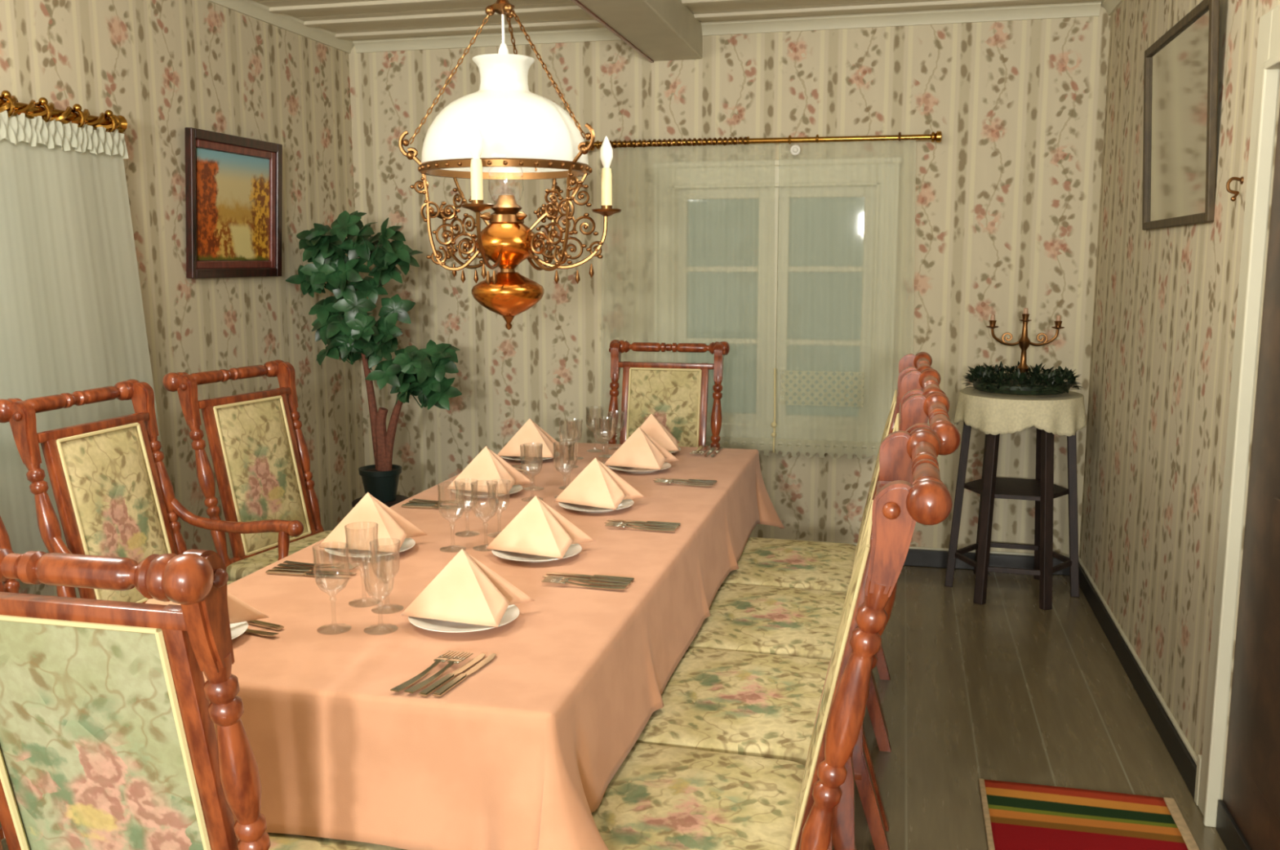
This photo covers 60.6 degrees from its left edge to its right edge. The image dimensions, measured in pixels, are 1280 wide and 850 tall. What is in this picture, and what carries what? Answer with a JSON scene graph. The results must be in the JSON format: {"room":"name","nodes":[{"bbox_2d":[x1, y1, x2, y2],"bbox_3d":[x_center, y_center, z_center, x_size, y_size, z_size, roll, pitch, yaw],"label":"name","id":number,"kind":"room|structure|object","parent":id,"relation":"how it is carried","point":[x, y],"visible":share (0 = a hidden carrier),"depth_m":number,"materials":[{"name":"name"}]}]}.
{"room":"dining room","nodes":[
{"label":"dining room","id":0,"kind":"room"},
{"bbox_2d":[0,0,365,598],"bbox_3d":[-2.341,-0.246,2.902,0.150,2.637,6.367,2,9,13],"label":"wall","id":1,"kind":"structure","parent":0,"point":[166,67],"depth_m":4.63,"materials":[{"name":"paper"}]},
{"bbox_2d":[0,90,127,133],"bbox_3d":[-2.102,-0.958,3.097,0.127,0.087,1.860,2,9,12],"label":"pole","id":2,"kind":"object","parent":1,"relation":"attached to","point":[10,103],"visible":1,"depth_m":3.68,"materials":[{"name":"gold metal"}]},
{"bbox_2d":[0,110,164,580],"bbox_3d":[-2.064,-0.211,3.309,0.041,1.500,1.870,2,9,13],"label":"window curtain","id":3,"kind":"object","parent":2,"relation":"hanging from","point":[72,316],"visible":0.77,"depth_m":3.71,"materials":[{"name":"white fabric"}]},
{"bbox_2d":[184,127,282,278],"bbox_3d":[-1.757,-0.948,4.778,0.070,0.604,0.670,2,9,13],"label":"landscape painting","id":4,"kind":"object","parent":1,"relation":"attached to","point":[239,197],"visible":1,"depth_m":4.75,"materials":[{"name":"paint"}]},
{"bbox_2d":[206,0,354,53],"bbox_3d":[-2.246,-1.520,2.688,0.050,0.055,6.367,2,9,13],"label":"trim","id":5,"kind":"structure","parent":1,"relation":"attached to","point":[251,8],"depth_m":5.13,"materials":[{"name":"paint"}]},
{"bbox_2d":[0,565,1226,849],"bbox_3d":[0.245,1.193,2.571,5.427,0.120,6.517,2,9,13],"label":"floor","id":6,"kind":"structure","parent":0,"point":[1006,687],"depth_m":3.67,"materials":[{"name":"wood"}]},
{"bbox_2d":[0,515,20,839],"bbox_3d":[-1.538,0.559,2.596,0.652,1.133,0.595,2,9,13],"label":"dining chair","id":7,"kind":"object","parent":6,"relation":"on","point":[11,585],"visible":0.05,"depth_m":2.84,"materials":[{"name":"brown wood"}]},
{"bbox_2d":[0,378,304,603],"bbox_3d":[-1.387,0.462,3.242,0.652,1.133,0.629,2,9,13],"label":"dining chair","id":8,"kind":"object","parent":6,"relation":"on","point":[112,486],"visible":0.57,"depth_m":3.22,"materials":[{"name":"brown wood"}]},
{"bbox_2d":[0,548,407,849],"bbox_3d":[-0.760,0.673,1.819,0.595,1.133,0.652,2,9,13],"label":"dining chair","id":9,"kind":"object","parent":6,"relation":"on","point":[108,740],"visible":0.94,"depth_m":1.56,"materials":[{"name":"brown wood"}]},
{"bbox_2d":[162,359,333,581],"bbox_3d":[-1.203,0.364,3.895,0.652,1.133,0.595,3,9,22],"label":"dining chair","id":10,"kind":"object","parent":6,"relation":"on","point":[260,453],"visible":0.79,"depth_m":3.87,"materials":[{"name":"brown wood"}]},
{"bbox_2d":[351,494,408,506],"bbox_3d":[-1.262,0.539,5.375,0.280,0.351,0.280,2,9,13],"label":"stool","id":11,"kind":"object","parent":6,"relation":"on","point":[399,498],"visible":0.15,"depth_m":5.33,"materials":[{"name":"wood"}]},
{"bbox_2d":[285,210,462,502],"bbox_3d":[-1.253,-0.323,5.237,0.874,1.393,0.395,2,9,13],"label":"potted tree","id":12,"kind":"object","parent":11,"relation":"on","point":[343,322],"visible":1,"depth_m":5.17,"materials":[{"name":"green plant"}]},
{"bbox_2d":[607,339,729,448],"bbox_3d":[0.069,0.206,4.935,0.595,1.133,0.652,2,9,13],"label":"dining chair","id":13,"kind":"object","parent":6,"relation":"on","point":[675,393],"visible":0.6,"depth_m":5.06,"materials":[{"name":"brown wood"}]},
{"bbox_2d":[591,426,952,849],"bbox_3d":[0.188,0.620,1.981,0.663,1.188,0.595,2,9,13],"label":"dining chair","id":14,"kind":"object","parent":6,"relation":"on","point":[660,797],"visible":0.98,"depth_m":1.92,"materials":[{"name":"brown wood"}]},
{"bbox_2d":[635,391,960,849],"bbox_3d":[0.366,0.535,2.549,0.663,1.188,0.595,2,9,13],"label":"dining chair","id":15,"kind":"object","parent":6,"relation":"on","point":[744,703],"visible":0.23,"depth_m":2.51,"materials":[{"name":"fabric"}]},
{"bbox_2d":[688,368,946,831],"bbox_3d":[0.502,0.448,3.127,0.663,1.188,0.595,2,9,13],"label":"dining chair","id":16,"kind":"object","parent":6,"relation":"on","point":[748,618],"visible":0.33,"depth_m":3.12,"materials":[{"name":"fabric"}]},
{"bbox_2d":[721,351,932,733],"bbox_3d":[0.631,0.361,3.707,0.663,1.188,0.595,2,9,13],"label":"dining chair","id":17,"kind":"object","parent":6,"relation":"on","point":[766,562],"visible":0.35,"depth_m":3.65,"materials":[{"name":"fabric"}]},
{"bbox_2d":[944,422,1079,609],"bbox_3d":[1.703,0.312,4.969,0.587,0.911,0.540,2,9,13],"label":"side table","id":18,"kind":"object","parent":6,"relation":"on","point":[1042,490],"visible":0.77,"depth_m":4.85,"materials":[{"name":"brown wood"}]},
{"bbox_2d":[964,476,1068,500],"bbox_3d":[1.703,0.287,4.965,0.469,0.018,0.420,2,9,13],"label":"shelf","id":19,"kind":"object","parent":18,"relation":"attached to","point":[1005,487],"depth_m":4.90,"materials":[{"name":"brown wood"}]},
{"bbox_2d":[954,387,1086,435],"bbox_3d":[1.702,-0.065,4.912,0.563,0.157,0.563,2,9,13],"label":"cloth","id":20,"kind":"object","parent":18,"relation":"on","point":[994,414],"visible":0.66,"depth_m":4.70,"materials":[{"name":"fabric"}]},
{"bbox_2d":[960,360,1082,395],"bbox_3d":[1.699,-0.213,4.894,0.530,0.117,0.516,2,9,13],"label":"wreath","id":21,"kind":"object","parent":20,"relation":"on","point":[1050,382],"visible":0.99,"depth_m":4.75,"materials":[{"name":"green plant"}]},
{"bbox_2d":[986,307,1064,374],"bbox_3d":[1.707,-0.332,4.872,0.330,0.378,0.112,2,9,13],"label":"candelabrum","id":22,"kind":"object","parent":20,"relation":"on","point":[1024,342],"visible":0.91,"depth_m":4.85,"materials":[{"name":"gold metal"}]},
{"bbox_2d":[986,314,998,328],"bbox_3d":[1.572,-0.462,4.884,0.054,0.063,0.053,2,9,13],"label":"candle","id":23,"kind":"object","parent":22,"relation":"on","point":[992,322],"depth_m":4.87,"materials":[{"name":"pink wax"}]},
{"bbox_2d":[1018,307,1031,321],"bbox_3d":[1.706,-0.487,4.848,0.054,0.063,0.053,2,9,13],"label":"candle","id":24,"kind":"object","parent":22,"relation":"on","point":[1025,315],"depth_m":4.84,"materials":[{"name":"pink wax"}]},
{"bbox_2d":[1051,315,1064,328],"bbox_3d":[1.841,-0.453,4.821,0.054,0.063,0.053,2,9,13],"label":"candle","id":25,"kind":"object","parent":22,"relation":"on","point":[1058,322],"depth_m":4.81,"materials":[{"name":"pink wax"}]},
{"bbox_2d":[978,777,1199,849],"bbox_3d":[1.036,1.167,2.285,0.524,0.012,1.750,2,9,13],"label":"striped rug","id":26,"kind":"object","parent":6,"relation":"on","point":[1017,815],"visible":1,"depth_m":2.95,"materials":[{"name":"fabric"}]},
{"bbox_3d":[-0.308,0.650,3.280,0.957,0.745,2.660,2,9,13],"label":"dining table","id":27,"kind":"object","parent":6,"relation":"on","visible":0},
{"bbox_2d":[2,441,785,849],"bbox_3d":[-0.307,0.443,3.248,1.202,0.343,2.901,2,9,13],"label":"tablecloth","id":28,"kind":"object","parent":27,"relation":"on","point":[521,753],"visible":0.69,"depth_m":2.10,"materials":[{"name":"fabric"}]},
{"bbox_2d":[230,621,248,639],"bbox_3d":[-0.902,0.420,2.183,0.230,0.018,0.230,2,9,13],"label":"plate","id":29,"kind":"object","parent":28,"relation":"on","point":[237,629],"visible":0.09,"depth_m":2.21,"materials":[{"name":"white"}]},
{"bbox_2d":[145,591,269,623],"bbox_3d":[-0.896,0.338,2.197,0.226,0.139,0.177,3,9,20],"label":"napkin","id":30,"kind":"object","parent":29,"relation":"on","point":[239,611],"visible":0.08,"depth_m":2.22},
{"bbox_2d":[244,628,279,636],"bbox_3d":[-0.820,0.413,2.237,0.200,0.010,0.023,4,9,26],"label":"fork","id":31,"kind":"object","parent":28,"relation":"on","point":[251,631],"visible":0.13,"depth_m":2.21,"materials":[{"name":"silver metal"}]},
{"bbox_2d":[247,619,284,630],"bbox_3d":[-0.829,0.408,2.293,0.218,0.007,0.018,5,10,28],"label":"knife","id":32,"kind":"object","parent":28,"relation":"on","point":[259,623],"visible":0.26,"depth_m":2.25,"materials":[{"name":"silver metal"}]},
{"bbox_2d":[265,569,351,577],"bbox_3d":[-0.795,0.358,2.629,0.218,0.007,0.017,2,9,12],"label":"knife","id":33,"kind":"object","parent":28,"relation":"on","point":[268,571],"visible":1,"depth_m":2.63,"materials":[{"name":"silver metal"}]},
{"bbox_2d":[271,566,356,574],"bbox_3d":[-0.789,0.354,2.654,0.218,0.007,0.017,2,9,12],"label":"knife","id":34,"kind":"object","parent":28,"relation":"on","point":[306,570],"visible":1,"depth_m":2.65,"materials":[{"name":"silver metal"}]},
{"bbox_2d":[276,563,355,569],"bbox_3d":[-0.792,0.347,2.681,0.200,0.010,0.023,2,9,12],"label":"fork","id":35,"kind":"object","parent":28,"relation":"on","point":[338,566],"visible":0.9,"depth_m":2.68,"materials":[{"name":"silver metal"}]},
{"bbox_2d":[282,560,361,566],"bbox_3d":[-0.786,0.343,2.706,0.200,0.010,0.023,2,9,12],"label":"fork","id":36,"kind":"object","parent":28,"relation":"on","point":[286,562],"visible":1,"depth_m":2.71,"materials":[{"name":"silver metal"}]},
{"bbox_2d":[312,551,351,631],"bbox_3d":[-0.627,0.332,2.233,0.072,0.175,0.071,-1,9,-5],"label":"wine glass","id":37,"kind":"object","parent":28,"relation":"on","point":[348,562],"visible":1,"depth_m":2.23,"materials":[{"name":"clear glass"}]},
{"bbox_2d":[344,527,378,599],"bbox_3d":[-0.609,0.306,2.407,0.072,0.175,0.071,-4,9,-24],"label":"wine glass","id":38,"kind":"object","parent":28,"relation":"on","point":[377,541],"visible":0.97,"depth_m":2.40,"materials":[{"name":"clear glass"}]},
{"bbox_2d":[324,537,415,557],"bbox_3d":[-0.701,0.320,2.847,0.230,0.018,0.230,2,9,13],"label":"plate","id":39,"kind":"object","parent":28,"relation":"on","point":[408,543],"visible":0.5,"depth_m":2.81,"materials":[{"name":"white"}]},
{"bbox_2d":[318,492,426,552],"bbox_3d":[-0.697,0.238,2.862,0.225,0.139,0.178,2,9,14],"label":"napkin","id":40,"kind":"object","parent":39,"relation":"on","point":[370,517],"visible":0.97,"depth_m":2.80,"materials":[{"name":"fabric"}]},
{"bbox_2d":[361,560,394,626],"bbox_3d":[-0.531,0.345,2.233,0.068,0.150,0.068,1,9,5],"label":"wine glass","id":41,"kind":"object","parent":28,"relation":"on","point":[362,560],"visible":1,"depth_m":2.23,"materials":[{"name":"clear glass"}]},
{"bbox_2d":[369,540,400,606],"bbox_3d":[-0.547,0.325,2.364,0.068,0.150,0.068,1,9,9],"label":"wine glass","id":42,"kind":"object","parent":28,"relation":"on","point":[372,565],"visible":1,"depth_m":2.36,"materials":[{"name":"clear glass"}]},
{"bbox_2d":[390,649,459,692],"bbox_3d":[-0.390,0.448,1.998,0.023,0.010,0.200,3,9,21],"label":"fork","id":43,"kind":"object","parent":28,"relation":"on","point":[409,682],"visible":1,"depth_m":1.99,"materials":[{"name":"silver metal"}]},
{"bbox_2d":[400,504,469,509],"bbox_3d":[-0.624,0.251,3.341,0.218,0.007,0.017,2,9,12],"label":"knife","id":44,"kind":"object","parent":28,"relation":"on","point":[402,505],"visible":0.97,"depth_m":3.34,"materials":[{"name":"silver metal"}]},
{"bbox_2d":[404,651,473,693],"bbox_3d":[-0.364,0.449,1.992,0.023,0.010,0.200,3,9,22],"label":"fork","id":45,"kind":"object","parent":28,"relation":"on","point":[422,684],"visible":1,"depth_m":1.99,"materials":[{"name":"silver metal"}]},
{"bbox_2d":[404,502,472,507],"bbox_3d":[-0.618,0.247,3.365,0.218,0.007,0.017,2,9,12],"label":"knife","id":46,"kind":"object","parent":28,"relation":"on","point":[406,503],"visible":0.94,"depth_m":3.37,"materials":[{"name":"silver metal"}]},
{"bbox_2d":[408,500,471,503],"bbox_3d":[-0.620,0.240,3.393,0.200,0.010,0.023,2,9,12],"label":"fork","id":47,"kind":"object","parent":28,"relation":"on","point":[411,501],"visible":0.87,"depth_m":3.39,"materials":[{"name":"silver metal"}]},
{"bbox_2d":[412,498,474,502],"bbox_3d":[-0.614,0.236,3.418,0.200,0.010,0.023,2,9,12],"label":"fork","id":48,"kind":"object","parent":28,"relation":"on","point":[415,500],"visible":0.99,"depth_m":3.42,"materials":[{"name":"silver metal"}]},
{"bbox_2d":[437,484,465,547],"bbox_3d":[-0.490,0.239,2.857,0.072,0.175,0.071,-3,9,-17],"label":"wine glass","id":49,"kind":"object","parent":28,"relation":"on","point":[464,508],"visible":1,"depth_m":2.85,"materials":[{"name":"clear glass"}]},
{"bbox_2d":[418,653,485,696],"bbox_3d":[-0.336,0.452,1.995,0.018,0.007,0.218,3,9,21],"label":"knife","id":50,"kind":"object","parent":28,"relation":"on","point":[425,692],"visible":1,"depth_m":1.97,"materials":[{"name":"silver metal"}]},
{"bbox_2d":[408,604,519,632],"bbox_3d":[-0.367,0.403,2.290,0.230,0.018,0.230,2,9,13],"label":"plate","id":51,"kind":"object","parent":28,"relation":"on","point":[512,612],"visible":0.46,"depth_m":2.25,"materials":[{"name":"white"}]},
{"bbox_2d":[400,548,534,626],"bbox_3d":[-0.361,0.321,2.304,0.226,0.139,0.177,3,9,20],"label":"napkin","id":52,"kind":"object","parent":51,"relation":"on","point":[466,590],"visible":1,"depth_m":2.25,"materials":[{"name":"fabric"}]},
{"bbox_2d":[432,653,496,697],"bbox_3d":[-0.313,0.452,1.994,0.018,0.007,0.218,3,9,20],"label":"knife","id":53,"kind":"object","parent":28,"relation":"on","point":[444,689],"visible":1,"depth_m":1.97,"materials":[{"name":"silver metal"}]},
{"bbox_2d":[453,480,478,534],"bbox_3d":[-0.477,0.227,3.018,0.068,0.150,0.068,1,9,10],"label":"wine glass","id":54,"kind":"object","parent":28,"relation":"on","point":[477,480],"visible":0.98,"depth_m":3.01,"materials":[{"name":"clear glass"}]},
{"bbox_2d":[451,484,523,497],"bbox_3d":[-0.495,0.215,3.551,0.230,0.018,0.230,2,9,13],"label":"plate","id":55,"kind":"object","parent":28,"relation":"on","point":[515,488],"visible":0.45,"depth_m":3.52,"materials":[{"name":"white"}]},
{"bbox_2d":[446,445,533,493],"bbox_3d":[-0.487,0.133,3.565,0.225,0.139,0.178,3,9,23],"label":"napkin","id":56,"kind":"object","parent":55,"relation":"on","point":[487,467],"visible":0.98,"depth_m":3.51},
{"bbox_2d":[486,484,510,533],"bbox_3d":[-0.387,0.229,3.007,0.068,0.150,0.068,-2,9,-15],"label":"wine glass","id":57,"kind":"object","parent":28,"relation":"on","point":[486,484],"visible":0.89,"depth_m":3.00,"materials":[{"name":"clear glass"}]},
{"bbox_2d":[501,451,559,462],"bbox_3d":[-0.417,0.121,4.173,0.230,0.018,0.230,2,9,13],"label":"plate","id":58,"kind":"object","parent":28,"relation":"on","point":[557,454],"visible":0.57,"depth_m":4.14,"materials":[{"name":"white"}]},
{"bbox_2d":[497,418,565,457],"bbox_3d":[-0.414,0.039,4.188,0.226,0.139,0.177,2,9,11],"label":"napkin","id":59,"kind":"object","parent":58,"relation":"on","point":[531,433],"visible":0.99,"depth_m":4.13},
{"bbox_2d":[520,443,542,498],"bbox_3d":[-0.341,0.149,3.452,0.072,0.175,0.071,2,9,11],"label":"wine glass","id":60,"kind":"object","parent":28,"relation":"on","point":[524,443],"visible":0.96,"depth_m":3.44,"materials":[{"name":"clear glass"}]},
{"bbox_2d":[491,543,582,562],"bbox_3d":[-0.263,0.326,2.805,0.230,0.018,0.230,2,9,13],"label":"plate","id":61,"kind":"object","parent":28,"relation":"on","point":[574,548],"visible":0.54,"depth_m":2.77,"materials":[{"name":"white"}]},
{"bbox_2d":[486,495,595,558],"bbox_3d":[-0.255,0.244,2.818,0.225,0.139,0.178,4,9,25],"label":"napkin","id":62,"kind":"object","parent":61,"relation":"on","point":[538,529],"visible":1,"depth_m":2.76,"materials":[{"name":"fabric"}]},
{"bbox_2d":[553,440,575,496],"bbox_3d":[-0.240,0.144,3.489,0.072,0.175,0.071,-2,9,-11],"label":"wine glass","id":63,"kind":"object","parent":28,"relation":"on","point":[562,441],"visible":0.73,"depth_m":3.48,"materials":[{"name":"clear glass"}]},
{"bbox_2d":[558,441,577,488],"bbox_3d":[-0.236,0.135,3.632,0.068,0.150,0.068,1,9,8],"label":"wine glass","id":64,"kind":"object","parent":28,"relation":"on","point":[563,442],"visible":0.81,"depth_m":3.63,"materials":[{"name":"clear glass"}]},
{"bbox_2d":[541,578,626,589],"bbox_3d":[-0.130,0.368,2.528,0.200,0.010,0.023,2,9,16],"label":"fork","id":65,"kind":"object","parent":28,"relation":"on","point":[549,580],"visible":1,"depth_m":2.53,"materials":[{"name":"silver metal"}]},
{"bbox_2d":[542,575,631,585],"bbox_3d":[-0.126,0.364,2.582,0.218,0.007,0.018,2,9,16],"label":"knife","id":66,"kind":"object","parent":28,"relation":"on","point":[592,580],"visible":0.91,"depth_m":2.57,"materials":[{"name":"silver metal"}]},
{"bbox_2d":[545,575,629,586],"bbox_3d":[-0.124,0.365,2.553,0.200,0.010,0.023,2,9,16],"label":"fork","id":67,"kind":"object","parent":28,"relation":"on","point":[554,577],"visible":1,"depth_m":2.55,"materials":[{"name":"silver metal"}]},
{"bbox_2d":[546,572,634,581],"bbox_3d":[-0.120,0.360,2.607,0.218,0.007,0.018,2,9,16],"label":"knife","id":68,"kind":"object","parent":28,"relation":"on","point":[612,577],"visible":0.99,"depth_m":2.60,"materials":[{"name":"silver metal"}]},
{"bbox_2d":[558,498,634,512],"bbox_3d":[-0.134,0.245,3.344,0.230,0.018,0.230,2,9,13],"label":"plate","id":69,"kind":"object","parent":28,"relation":"on","point":[624,504],"visible":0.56,"depth_m":3.31,"materials":[{"name":"white"}]},
{"bbox_2d":[554,457,645,509],"bbox_3d":[-0.122,0.163,3.356,0.226,0.139,0.177,5,10,31],"label":"napkin","id":70,"kind":"object","parent":69,"relation":"on","point":[597,485],"visible":1,"depth_m":3.30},
{"bbox_2d":[607,462,671,473],"bbox_3d":[-0.002,0.154,3.953,0.230,0.018,0.230,2,9,13],"label":"plate","id":71,"kind":"object","parent":28,"relation":"on","point":[665,465],"visible":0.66,"depth_m":3.92,"materials":[{"name":"white"}]},
{"bbox_2d":[604,426,678,470],"bbox_3d":[0.006,0.072,3.967,0.225,0.139,0.178,4,9,24],"label":"napkin","id":72,"kind":"object","parent":71,"relation":"on","point":[640,450],"visible":1,"depth_m":3.91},
{"bbox_2d":[604,523,675,531],"bbox_3d":[0.000,0.288,3.067,0.200,0.010,0.023,2,9,16],"label":"fork","id":73,"kind":"object","parent":28,"relation":"on","point":[607,524],"visible":1,"depth_m":3.07,"materials":[{"name":"silver metal"}]},
{"bbox_2d":[604,521,679,528],"bbox_3d":[0.004,0.283,3.121,0.218,0.007,0.018,2,9,16],"label":"knife","id":74,"kind":"object","parent":28,"relation":"on","point":[645,524],"visible":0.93,"depth_m":3.10,"materials":[{"name":"silver metal"}]},
{"bbox_2d":[607,520,677,528],"bbox_3d":[0.006,0.284,3.092,0.200,0.010,0.023,2,9,16],"label":"fork","id":75,"kind":"object","parent":28,"relation":"on","point":[610,522],"visible":1,"depth_m":3.09,"materials":[{"name":"silver metal"}]},
{"bbox_2d":[606,519,680,525],"bbox_3d":[0.010,0.279,3.146,0.218,0.007,0.018,2,9,16],"label":"knife","id":76,"kind":"object","parent":28,"relation":"on","point":[626,521],"visible":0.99,"depth_m":3.14,"materials":[{"name":"silver metal"}]},
{"bbox_2d":[653,480,713,486],"bbox_3d":[0.146,0.197,3.673,0.200,0.010,0.023,2,9,16],"label":"fork","id":77,"kind":"object","parent":28,"relation":"on","point":[655,481],"visible":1,"depth_m":3.67,"materials":[{"name":"silver metal"}]},
{"bbox_2d":[653,479,715,483],"bbox_3d":[0.150,0.192,3.727,0.218,0.007,0.018,2,9,16],"label":"knife","id":78,"kind":"object","parent":28,"relation":"on","point":[687,481],"visible":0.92,"depth_m":3.71,"materials":[{"name":"silver metal"}]},
{"bbox_2d":[656,479,715,484],"bbox_3d":[0.153,0.193,3.698,0.200,0.010,0.023,2,9,16],"label":"fork","id":79,"kind":"object","parent":28,"relation":"on","point":[656,479],"visible":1,"depth_m":3.70,"materials":[{"name":"silver metal"}]},
{"bbox_2d":[654,478,717,482],"bbox_3d":[0.156,0.188,3.752,0.218,0.007,0.018,2,9,16],"label":"knife","id":80,"kind":"object","parent":28,"relation":"on","point":[715,481],"visible":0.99,"depth_m":3.74,"materials":[{"name":"silver metal"}]},
{"bbox_2d":[689,445,704,453],"bbox_3d":[0.227,0.099,4.326,0.023,0.010,0.200,2,9,13],"label":"fork","id":81,"kind":"object","parent":28,"relation":"on","point":[700,447],"visible":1,"depth_m":4.33,"materials":[{"name":"silver metal"}]},
{"bbox_2d":[704,446,716,457],"bbox_3d":[0.275,0.105,4.306,0.018,0.007,0.218,2,9,13],"label":"knife","id":82,"kind":"object","parent":28,"relation":"on","point":[713,448],"visible":1,"depth_m":4.32,"materials":[{"name":"silver metal"}]},
{"bbox_2d":[711,446,723,457],"bbox_3d":[0.300,0.106,4.300,0.018,0.007,0.218,2,9,13],"label":"knife","id":83,"kind":"object","parent":28,"relation":"on","point":[719,448],"visible":1,"depth_m":4.31,"materials":[{"name":"silver metal"}]},
{"bbox_3d":[0.045,0.102,4.298,0.230,0.019,0.230,2,9,13],"label":"plate","id":84,"kind":"object","parent":28,"relation":"on","visible":0},
{"bbox_2d":[640,413,679,451],"bbox_3d":[0.044,0.020,4.313,0.225,0.139,0.178,0,9,3],"label":"napkin","id":85,"kind":"object","parent":84,"relation":"on","point":[651,425],"visible":0.64,"depth_m":4.25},
{"bbox_2d":[252,0,1102,39],"bbox_3d":[-0.434,-1.549,2.324,4.040,0.136,6.517,2,9,13],"label":"ceiling","id":86,"kind":"structure","parent":0,"point":[352,20],"depth_m":5.01,"materials":[{"name":"paint"}]},
{"bbox_2d":[398,0,621,329],"bbox_3d":[-0.378,-0.857,3.110,0.526,1.169,0.597,-6,10,-34],"label":"hanging lamp","id":87,"kind":"object","parent":86,"relation":"hanging from","point":[503,130],"visible":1,"depth_m":3.02,"materials":[{"name":"glass"}]},
{"bbox_2d":[468,123,483,199],"bbox_3d":[-0.422,-0.672,2.825,0.038,0.205,0.038,2,9,13],"label":"candle","id":88,"kind":"object","parent":87,"relation":"on","point":[475,140],"depth_m":2.81,"materials":[{"name":"white wax"}]},
{"bbox_2d":[600,136,613,205],"bbox_3d":[-0.095,-0.715,3.111,0.038,0.205,0.038,2,9,13],"label":"candle","id":89,"kind":"object","parent":87,"relation":"on","point":[606,150],"depth_m":3.10,"materials":[{"name":"white wax"}]},
{"bbox_2d":[577,0,702,61],"bbox_3d":[-0.554,-1.409,2.296,0.248,0.164,6.367,2,9,13],"label":"ceiling beam","id":90,"kind":"structure","parent":86,"relation":"attached to","point":[661,29],"depth_m":4.69,"materials":[{"name":"grey paint"}]},
{"bbox_2d":[571,0,653,62],"bbox_3d":[-0.677,-1.333,2.337,0.015,0.016,6.367,2,9,13],"label":"trim","id":91,"kind":"structure","parent":90,"relation":"attached to","point":[577,2],"depth_m":4.62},
{"bbox_2d":[348,6,1111,555],"bbox_3d":[0.307,-0.652,5.589,4.040,2.637,0.150,2,9,13],"label":"wall","id":92,"kind":"structure","parent":0,"point":[998,216],"depth_m":5.33,"materials":[{"name":"paper"}]},
{"bbox_2d":[352,0,1101,53],"bbox_3d":[0.282,-1.915,5.302,3.640,0.055,0.050,2,9,13],"label":"trim","id":93,"kind":"structure","parent":92,"relation":"attached to","point":[1084,9],"depth_m":5.20,"materials":[{"name":"paint"}]},
{"bbox_2d":[584,130,942,151],"bbox_3d":[0.566,-1.366,5.290,1.720,0.052,0.101,2,9,13],"label":"curtain rod","id":94,"kind":"object","parent":92,"relation":"attached to","point":[937,136],"visible":0.94,"depth_m":5.26,"materials":[{"name":"gold metal"}]},
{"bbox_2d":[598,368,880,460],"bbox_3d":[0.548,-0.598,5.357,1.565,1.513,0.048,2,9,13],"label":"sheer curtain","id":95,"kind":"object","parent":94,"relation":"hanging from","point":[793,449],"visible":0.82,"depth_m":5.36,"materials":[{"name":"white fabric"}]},
{"bbox_2d":[790,144,800,155],"bbox_3d":[0.736,-1.303,5.192,0.050,0.050,0.028,2,9,13],"label":"clip","id":96,"kind":"object","parent":95,"relation":"attached to","point":[795,149],"visible":1,"depth_m":5.19,"materials":[{"name":"white"}]},
{"bbox_2d":[652,156,902,450],"bbox_3d":[0.656,-0.584,5.437,1.220,1.425,0.100,2,9,13],"label":"window","id":97,"kind":"structure","parent":92,"relation":"in","point":[790,264],"depth_m":5.43,"materials":[{"name":"paint"}]},
{"bbox_2d":[758,537,1069,557],"bbox_3d":[0.290,0.573,5.693,3.700,0.012,0.012,2,9,13],"label":"trim","id":98,"kind":"structure","parent":92,"relation":"attached to","point":[855,544],"depth_m":5.40,"materials":[{"name":"paint"}]},
{"bbox_2d":[903,548,1069,575],"bbox_3d":[0.279,0.622,5.697,3.720,0.085,0.022,2,9,13],"label":"baseboard","id":99,"kind":"structure","parent":92,"relation":"attached to","point":[916,557],"depth_m":5.38,"materials":[{"name":"black paint"}]},
{"bbox_2d":[1079,0,1279,799],"bbox_3d":[1.443,-0.119,2.008,0.150,2.637,6.367,2,9,13],"label":"wall","id":100,"kind":"structure","parent":0,"point":[1166,299],"depth_m":3.66,"materials":[{"name":"paper"}]},
{"bbox_2d":[1100,0,1124,16],"bbox_3d":[1.343,-1.399,1.840,0.050,0.055,6.367,2,9,13],"label":"trim","id":101,"kind":"structure","parent":100,"relation":"attached to","point":[1110,6],"depth_m":4.80,"materials":[{"name":"paint"}]},
{"bbox_2d":[1078,561,1196,798],"bbox_3d":[1.830,0.849,4.161,0.022,0.085,2.280,2,9,13],"label":"baseboard","id":102,"kind":"structure","parent":100,"relation":"attached to","point":[1180,755],"depth_m":3.72,"materials":[{"name":"black paint"}]},
{"bbox_2d":[1078,555,1197,764],"bbox_3d":[1.836,0.800,4.157,0.012,0.012,2.290,2,9,13],"label":"trim","id":103,"kind":"structure","parent":100,"relation":"attached to","point":[1151,682],"depth_m":3.78,"materials":[{"name":"paint"}]},
{"bbox_2d":[1142,0,1219,230],"bbox_3d":[1.733,-0.964,3.544,0.053,0.635,0.900,2,9,13],"label":"wall mirror","id":104,"kind":"object","parent":100,"relation":"attached to","point":[1180,74],"visible":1,"depth_m":3.46,"materials":[{"name":"clear glass"}]},
{"bbox_2d":[1226,176,1244,201],"bbox_3d":[1.575,-0.624,2.895,0.040,0.066,0.034,0,9,3],"label":"wall hook","id":105,"kind":"object","parent":100,"relation":"attached to","point":[1241,180],"visible":1,"depth_m":2.90,"materials":[{"name":"gold metal"}]},
{"bbox_2d":[1194,4,1279,849],"bbox_3d":[1.437,0.108,2.302,0.082,2.100,1.265,2,9,13],"label":"door frame","id":106,"kind":"structure","parent":100,"relation":"in","point":[1247,816],"depth_m":2.71,"materials":[{"name":"paint"}]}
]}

